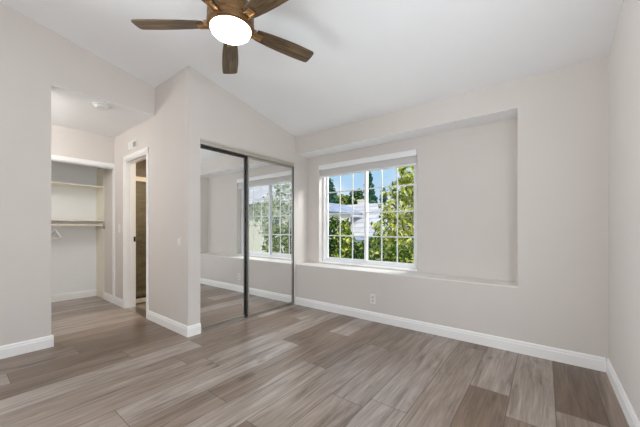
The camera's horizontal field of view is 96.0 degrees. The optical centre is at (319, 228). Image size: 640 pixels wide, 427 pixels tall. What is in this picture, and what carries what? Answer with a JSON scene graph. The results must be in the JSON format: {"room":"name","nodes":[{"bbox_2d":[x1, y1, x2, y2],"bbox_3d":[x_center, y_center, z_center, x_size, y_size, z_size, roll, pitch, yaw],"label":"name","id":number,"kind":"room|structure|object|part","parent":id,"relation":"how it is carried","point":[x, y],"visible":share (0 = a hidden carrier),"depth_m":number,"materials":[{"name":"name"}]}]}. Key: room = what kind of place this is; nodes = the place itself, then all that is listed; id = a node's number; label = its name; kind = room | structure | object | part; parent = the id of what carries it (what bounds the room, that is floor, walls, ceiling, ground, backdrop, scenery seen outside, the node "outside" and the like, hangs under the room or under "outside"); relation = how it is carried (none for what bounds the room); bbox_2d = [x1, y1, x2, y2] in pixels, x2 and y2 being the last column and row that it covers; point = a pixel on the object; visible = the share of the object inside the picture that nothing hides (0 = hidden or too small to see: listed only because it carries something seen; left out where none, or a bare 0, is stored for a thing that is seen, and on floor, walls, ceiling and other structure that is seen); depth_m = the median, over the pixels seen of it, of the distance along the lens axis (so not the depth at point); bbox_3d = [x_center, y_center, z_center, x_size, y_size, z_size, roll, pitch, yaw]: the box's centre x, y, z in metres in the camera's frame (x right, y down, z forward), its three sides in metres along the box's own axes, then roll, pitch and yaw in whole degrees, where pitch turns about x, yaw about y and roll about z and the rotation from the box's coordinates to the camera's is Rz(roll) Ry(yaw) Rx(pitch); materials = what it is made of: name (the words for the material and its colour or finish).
{"room":"empty bedroom","nodes":[
{"label":"empty bedroom","id":0,"kind":"room"},
{"bbox_2d":[51,161,96,294],"bbox_3d":[-4.277,-0.116,4.054,0.100,2.445,1.846,0,0,38],"label":"wall","id":1,"kind":"structure","parent":0,"point":[73,256],"depth_m":4.51,"materials":[{"name":"paint"}]},
{"bbox_2d":[51,289,95,302],"bbox_3d":[-4.235,1.053,4.014,0.015,0.108,1.833,0,0,38],"label":"baseboard","id":2,"kind":"structure","parent":1,"relation":"attached to","point":[87,293],"depth_m":4.50,"materials":[{"name":"white paint"}]},
{"bbox_2d":[51,181,103,188],"bbox_3d":[-4.095,-0.648,3.906,0.367,0.020,1.832,0,0,38],"label":"closet shelf","id":3,"kind":"object","parent":1,"relation":"attached to","point":[62,184],"visible":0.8,"depth_m":4.31,"materials":[{"name":"beige paint"}]},
{"bbox_2d":[51,219,103,221],"bbox_3d":[-4.095,-0.120,3.906,0.367,0.020,1.832,0,0,38],"label":"closet shelf","id":4,"kind":"object","parent":1,"relation":"attached to","point":[51,219],"visible":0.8,"depth_m":4.23,"materials":[{"name":"beige paint"}]},
{"bbox_2d":[0,2,154,345],"bbox_3d":[-2.909,-0.614,2.280,0.115,3.441,2.966,0,0,38],"label":"wall","id":5,"kind":"structure","parent":0,"point":[34,58],"depth_m":2.59,"materials":[{"name":"beige paint"}]},
{"bbox_2d":[0,334,53,358],"bbox_3d":[-3.141,1.053,1.970,0.130,0.108,1.951,0,0,38],"label":"baseboard","id":6,"kind":"structure","parent":5,"relation":"attached to","point":[27,346],"depth_m":2.56,"materials":[{"name":"white paint"}]},
{"bbox_2d":[51,124,114,163],"bbox_3d":[-3.634,-1.143,3.554,0.100,0.390,1.846,0,0,38],"label":"wall wardrobe header","id":7,"kind":"structure","parent":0,"point":[68,142],"depth_m":3.95,"materials":[{"name":"beige paint"}]},
{"bbox_2d":[51,154,114,168],"bbox_3d":[-3.628,-0.913,3.549,0.107,0.071,1.845,0,0,38],"label":"trim","id":8,"kind":"structure","parent":7,"relation":"attached to","point":[56,158],"depth_m":3.95,"materials":[{"name":"white paint"}]},
{"bbox_2d":[51,85,154,137],"bbox_3d":[-3.449,-1.378,3.347,2.276,0.080,1.946,0,0,38],"label":"ceiling","id":9,"kind":"structure","parent":0,"point":[69,109],"depth_m":3.42,"materials":[{"name":"paint"}]},
{"bbox_2d":[92,102,111,110],"bbox_3d":[-2.373,-1.318,3.139,0.170,0.040,0.170,0,0,38],"label":"smoke detector","id":10,"kind":"object","parent":9,"relation":"attached to","point":[98,105],"visible":1,"depth_m":3.10,"materials":[{"name":"white plastic"}]},
{"bbox_2d":[96,69,182,323],"bbox_3d":[-2.562,-0.308,3.950,2.934,2.830,0.135,0,0,38],"label":"wall","id":11,"kind":"structure","parent":0,"point":[162,133],"depth_m":3.36,"materials":[{"name":"beige paint"}]},
{"bbox_2d":[51,223,101,226],"bbox_3d":[-3.994,-0.048,3.824,0.056,0.056,1.822,0,0,38],"label":"hanging rod","id":12,"kind":"object","parent":11,"relation":"attached to","point":[101,223],"visible":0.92,"depth_m":4.29,"materials":[{"name":"beige paint"}]},
{"bbox_2d":[51,223,61,238],"bbox_3d":[-3.769,0.040,4.112,0.440,0.232,0.017,0,0,32],"label":"clothes hanger","id":13,"kind":"object","parent":12,"relation":"hanging from","point":[55,223],"visible":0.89,"depth_m":4.09,"materials":[{"name":"white plastic"}]},
{"bbox_3d":[-3.769,0.086,4.112,0.440,0.138,0.017,0,0,32],"label":"shoulder frame","id":14,"kind":"part","parent":13,"relation":"part of","materials":[{"name":"white plastic"}]},
{"bbox_2d":[51,303,113,314],"bbox_3d":[-3.607,1.104,3.525,0.040,0.006,1.833,0,0,38],"label":"trim","id":15,"kind":"structure","parent":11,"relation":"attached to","point":[109,303],"depth_m":3.96,"materials":[{"name":"metal"}]},
{"bbox_2d":[112,167,114,302],"bbox_3d":[-3.040,0.107,4.253,0.080,2.000,0.012,0,0,38],"label":"trim","id":16,"kind":"structure","parent":11,"relation":"attached to","point":[113,169],"depth_m":4.24,"materials":[{"name":"white paint"}]},
{"bbox_2d":[128,139,136,150],"bbox_3d":[-2.488,-1.103,3.825,0.285,0.110,0.012,0,0,38],"label":"smoke detector","id":17,"kind":"object","parent":11,"relation":"in","point":[133,144],"visible":1,"depth_m":3.81,"materials":[{"name":"white plastic"}]},
{"bbox_2d":[123,147,148,318],"bbox_3d":[-2.378,0.056,3.810,0.810,2.102,0.137,0,0,38],"label":"door frame","id":18,"kind":"structure","parent":11,"relation":"in","point":[129,161],"depth_m":3.98,"materials":[{"name":"white paint"}]},
{"bbox_3d":[-2.708,0.057,3.992,0.066,2.100,0.018,0,0,38],"label":"casing","id":19,"kind":"part","parent":18,"relation":"part of","materials":[{"name":"white paint"}]},
{"bbox_3d":[-2.415,-0.962,3.764,0.810,0.066,0.018,0,0,38],"label":"head casing","id":20,"kind":"part","parent":18,"relation":"part of","materials":[{"name":"white paint"}]},
{"bbox_3d":[-2.112,0.057,3.528,0.044,2.100,0.018,0,0,38],"label":"casing","id":21,"kind":"part","parent":18,"relation":"part of","materials":[{"name":"white paint"}]},
{"bbox_2d":[103,292,186,336],"bbox_3d":[-2.367,1.053,3.728,2.584,0.108,0.015,0,0,38],"label":"baseboard","id":22,"kind":"structure","parent":11,"relation":"attached to","point":[175,326],"depth_m":3.28,"materials":[{"name":"white paint"}]},
{"bbox_2d":[177,236,180,246],"bbox_3d":[-1.488,0.139,3.046,0.072,0.116,0.012,0,0,38],"label":"light switch","id":23,"kind":"object","parent":11,"relation":"attached to","point":[178,237],"visible":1,"depth_m":3.04,"materials":[{"name":"white plastic"}]},
{"bbox_2d":[136,160,145,290],"bbox_3d":[-2.212,-0.093,4.770,2.150,2.400,1.589,0,0,38],"label":"wall","id":24,"kind":"structure","parent":0,"point":[140,166],"depth_m":5.13,"materials":[{"name":"stone"}]},
{"bbox_2d":[136,176,145,298],"bbox_3d":[-2.274,0.137,4.767,0.065,1.790,1.459,0,0,38],"label":"shower door","id":25,"kind":"structure","parent":24,"relation":"attached to","point":[138,179],"depth_m":4.26,"materials":[{"name":"clear glass"}]},
{"bbox_3d":[-2.274,-0.726,4.767,0.065,0.065,1.459,0,0,38],"label":"rail","id":26,"kind":"part","parent":25,"relation":"part of","materials":[{"name":"beige"}]},
{"bbox_2d":[183,66,307,325],"bbox_3d":[-0.750,-0.308,3.796,0.115,2.830,2.078,0,0,38],"label":"wall","id":27,"kind":"structure","parent":0,"point":[210,112],"depth_m":3.15,"materials":[{"name":"beige paint"}]},
{"bbox_2d":[187,323,200,337],"bbox_3d":[-1.301,1.053,2.982,0.015,0.108,0.147,0,0,38],"label":"baseboard","id":28,"kind":"structure","parent":27,"relation":"attached to","point":[192,330],"depth_m":2.98,"materials":[{"name":"white paint"}]},
{"bbox_2d":[200,146,245,328],"bbox_3d":[-1.091,0.101,3.358,0.024,1.977,0.699,0,0,38],"label":"mirror door","id":29,"kind":"structure","parent":27,"relation":"in","point":[222,173],"depth_m":3.31,"materials":[{"name":"silver glass"}]},
{"bbox_3d":[-1.091,-0.875,3.359,0.023,0.026,0.655,0,0,38],"label":"rail","id":30,"kind":"part","parent":29,"relation":"part of","materials":[{"name":"black metal"}]},
{"bbox_3d":[-1.091,1.076,3.359,0.023,0.026,0.655,0,0,38],"label":"rail","id":31,"kind":"part","parent":29,"relation":"part of","materials":[{"name":"metal"}]},
{"bbox_2d":[200,138,294,166],"bbox_3d":[-0.848,-0.920,3.638,0.095,0.055,1.449,0,0,38],"label":"trim","id":32,"kind":"structure","parent":27,"relation":"attached to","point":[206,143],"depth_m":3.45,"materials":[{"name":"white paint"}]},
{"bbox_2d":[201,304,293,332],"bbox_3d":[-0.853,1.101,3.642,0.081,0.012,1.443,0,0,38],"label":"trim","id":33,"kind":"structure","parent":27,"relation":"attached to","point":[245,317],"depth_m":3.43,"materials":[{"name":"metal"}]},
{"bbox_2d":[246,156,292,316],"bbox_3d":[-0.651,0.101,3.871,0.025,1.977,0.811,0,0,38],"label":"mirror door","id":34,"kind":"structure","parent":27,"relation":"in","point":[269,185],"depth_m":3.82,"materials":[{"name":"silver glass"}]},
{"bbox_3d":[-0.649,-0.875,3.875,0.023,0.026,0.760,0,0,38],"label":"rail","id":35,"kind":"part","parent":34,"relation":"part of","materials":[{"name":"metal"}]},
{"bbox_3d":[-0.649,1.076,3.875,0.023,0.026,0.760,0,0,38],"label":"rail","id":36,"kind":"part","parent":34,"relation":"part of","materials":[{"name":"metal"}]},
{"bbox_2d":[293,167,293,302],"bbox_3d":[-0.411,0.099,4.208,0.074,1.984,0.007,0,0,38],"label":"trim","id":37,"kind":"structure","parent":27,"relation":"attached to","point":[293,167],"depth_m":4.18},
{"bbox_2d":[0,0,622,136],"bbox_3d":[-0.639,-1.830,1.824,4.269,1.188,5.034,0,0,38],"label":"ceiling","id":38,"kind":"structure","parent":0,"point":[370,58],"depth_m":2.46,"materials":[{"name":"paint"}]},
{"bbox_2d":[131,0,313,73],"bbox_3d":[-0.584,-1.544,1.993,1.253,0.415,1.300,0,0,38],"label":"ceiling fan","id":39,"kind":"object","parent":38,"relation":"hanging from","point":[231,22],"visible":1,"depth_m":1.99,"materials":[{"name":"brown wood"}]},
{"bbox_3d":[-1.051,-1.426,2.019,0.487,0.008,0.136,0,11,0],"label":"blade","id":40,"kind":"part","parent":39,"relation":"part of","materials":[{"name":"brown wood"}]},
{"bbox_3d":[-0.753,-1.426,2.425,0.136,0.008,0.487,-12,3,-17],"label":"blade","id":41,"kind":"part","parent":39,"relation":"part of","materials":[{"name":"brown wood"}]},
{"bbox_2d":[210,15,250,44],"bbox_3d":[-0.622,-1.366,2.017,0.275,0.058,0.275,0,0,38],"label":"diffuser","id":42,"kind":"object","parent":39,"relation":"attached to","point":[229,29],"depth_m":1.96,"materials":[{"name":"white glass"}]},
{"bbox_3d":[-0.276,-1.426,1.764,0.487,0.008,0.136,0,-11,36],"label":"blade","id":43,"kind":"part","parent":39,"relation":"part of","materials":[{"name":"brown wood"}]},
{"bbox_3d":[-0.275,-1.426,2.268,0.487,0.008,0.136,0,-11,-36],"label":"blade","id":44,"kind":"part","parent":39,"relation":"part of","materials":[{"name":"brown wood"}]},
{"bbox_2d":[0,290,628,426],"bbox_3d":[-1.636,1.167,2.327,6.460,0.120,4.604,0,0,38],"label":"floor","id":45,"kind":"structure","parent":0,"point":[110,365],"depth_m":2.12,"materials":[{"name":"brown wood"}]},
{"bbox_2d":[136,297,145,302],"bbox_3d":[-2.288,1.064,4.777,0.120,0.062,1.466,0,0,38],"label":"shower curb","id":46,"kind":"object","parent":45,"relation":"on","point":[140,300],"depth_m":4.25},
{"bbox_2d":[296,56,607,358],"bbox_3d":[1.076,-0.141,3.398,3.496,2.496,0.462,0,0,38],"label":"wall","id":47,"kind":"structure","parent":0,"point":[523,199],"depth_m":2.82,"materials":[{"name":"beige paint"}]},
{"bbox_2d":[319,165,416,270],"bbox_3d":[0.617,-0.213,3.917,1.472,1.443,0.154,0,0,38],"label":"window","id":48,"kind":"structure","parent":47,"relation":"attached to","point":[326,259],"depth_m":3.93,"materials":[{"name":"white plastic"}]},
{"bbox_3d":[0.380,-0.214,4.170,0.708,1.362,0.026,0,0,38],"label":"sash","id":49,"kind":"part","parent":48,"relation":"part of","materials":[{"name":"white plastic"}]},
{"bbox_3d":[0.898,-0.214,3.729,0.716,1.362,0.026,0,0,38],"label":"sash","id":50,"kind":"part","parent":48,"relation":"part of","materials":[{"name":"white plastic"}]},
{"bbox_2d":[319,149,416,177],"bbox_3d":[0.584,-0.846,3.875,1.464,0.174,0.083,0,0,38],"label":"window blind","id":51,"kind":"object","parent":47,"relation":"attached to","point":[404,158],"visible":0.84,"depth_m":3.78,"materials":[{"name":"white plastic"}]},
{"bbox_3d":[0.592,-0.770,3.886,1.448,0.022,0.052,0,0,38],"label":"rail","id":52,"kind":"part","parent":51,"relation":"part of","materials":[{"name":"white plastic"}]},
{"bbox_2d":[370,294,375,303],"bbox_3d":[0.633,0.845,3.447,0.070,0.114,0.010,0,0,38],"label":"wall outlet","id":53,"kind":"object","parent":47,"relation":"attached to","point":[372,296],"visible":1,"depth_m":3.44,"materials":[{"name":"white plastic"}]},
{"bbox_2d":[295,297,605,371],"bbox_3d":[0.925,1.053,3.216,3.241,0.108,0.015,0,0,38],"label":"baseboard","id":54,"kind":"structure","parent":47,"relation":"attached to","point":[598,363],"depth_m":2.77,"materials":[{"name":"white paint"}]},
{"bbox_2d":[608,0,639,420],"bbox_3d":[0.860,-0.614,0.372,0.120,3.441,4.584,0,0,38],"label":"wall","id":55,"kind":"structure","parent":0,"point":[624,54],"depth_m":1.77,"materials":[{"name":"beige paint"}]},
{"bbox_2d":[606,358,639,426],"bbox_3d":[0.844,1.053,0.461,0.015,0.108,4.464,0,0,38],"label":"baseboard","id":56,"kind":"structure","parent":55,"relation":"attached to","point":[631,417],"depth_m":1.77,"materials":[{"name":"white paint"}]},
{"label":"outside","id":57,"kind":"structure","parent":0,"visible":0},
{"bbox_3d":[21.068,3.907,43.358,100.000,0.200,85.686,0,0,38],"label":"ground","id":58,"kind":"structure","parent":57,"visible":0},
{"bbox_2d":[329,178,338,203],"bbox_3d":[1.029,-1.159,34.695,3.432,9.978,3.181,0,0,2],"label":"dense tree","id":59,"kind":"object","parent":58,"relation":"on","point":[332,196],"visible":0.18,"depth_m":34.17,"materials":[{"name":"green plant"}]},
{"bbox_2d":[329,216,342,256],"bbox_3d":[0.362,1.734,8.467,1.789,4.188,1.265,0,0,38],"label":"round shrub","id":60,"kind":"object","parent":58,"relation":"on","point":[333,223],"visible":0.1,"depth_m":8.15,"materials":[{"name":"green plant"}]},
{"bbox_2d":[336,194,348,204],"bbox_3d":[3.319,-0.536,40.510,3.951,8.731,3.029,0,0,38],"label":"broad tree","id":61,"kind":"object","parent":58,"relation":"on","point":[343,197],"visible":0.28,"depth_m":39.64,"materials":[{"name":"green plant"}]},
{"bbox_2d":[332,218,355,257],"bbox_3d":[0.532,1.792,6.673,0.716,4.072,0.690,0,0,-22],"label":"shrub","id":62,"kind":"object","parent":58,"relation":"on","point":[346,241],"visible":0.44,"depth_m":6.54,"materials":[{"name":"green plant"}]},
{"bbox_2d":[346,189,363,204],"bbox_3d":[4.760,-0.524,34.922,3.465,8.706,3.039,0,0,38],"label":"round tree","id":63,"kind":"object","parent":58,"relation":"on","point":[357,195],"visible":0.24,"depth_m":34.52,"materials":[{"name":"green plant"}]},
{"bbox_2d":[348,240,373,259],"bbox_3d":[0.963,2.030,6.121,0.746,3.596,0.735,0,0,38],"label":"shrub","id":64,"kind":"object","parent":58,"relation":"on","point":[358,248],"visible":0.09,"depth_m":6.08,"materials":[{"name":"green plant"}]},
{"bbox_2d":[361,172,377,203],"bbox_3d":[5.228,-1.347,31.379,2.568,10.352,2.544,0,0,38],"label":"conifer","id":65,"kind":"object","parent":58,"relation":"on","point":[372,198],"visible":0.23,"depth_m":30.99,"materials":[{"name":"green plant"}]},
{"bbox_2d":[329,199,412,258],"bbox_3d":[4.057,0.732,21.171,9.600,6.150,10.800,0,0,38],"label":"house","id":66,"kind":"structure","parent":58,"relation":"on","point":[358,219],"depth_m":19.52,"materials":[{"name":"beige paint"}]},
{"bbox_2d":[379,188,386,202],"bbox_3d":[7.589,-0.483,34.048,1.900,8.623,2.008,0,0,38],"label":"conifer","id":67,"kind":"object","parent":58,"relation":"on","point":[384,199],"visible":0.07,"depth_m":33.86,"materials":[{"name":"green plant"}]},
{"bbox_2d":[359,231,413,263],"bbox_3d":[1.899,1.940,7.144,2.050,3.777,1.117,0,0,38],"label":"shrub","id":68,"kind":"object","parent":58,"relation":"on","point":[407,255],"visible":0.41,"depth_m":7.08,"materials":[{"name":"green plant"}]},
{"bbox_2d":[370,166,413,260],"bbox_3d":[2.615,0.895,8.483,2.427,5.867,1.413,0,0,38],"label":"leafy tree","id":69,"kind":"object","parent":58,"relation":"on","point":[405,219],"visible":0.45,"depth_m":8.40,"materials":[{"name":"green plant"}]}
]}

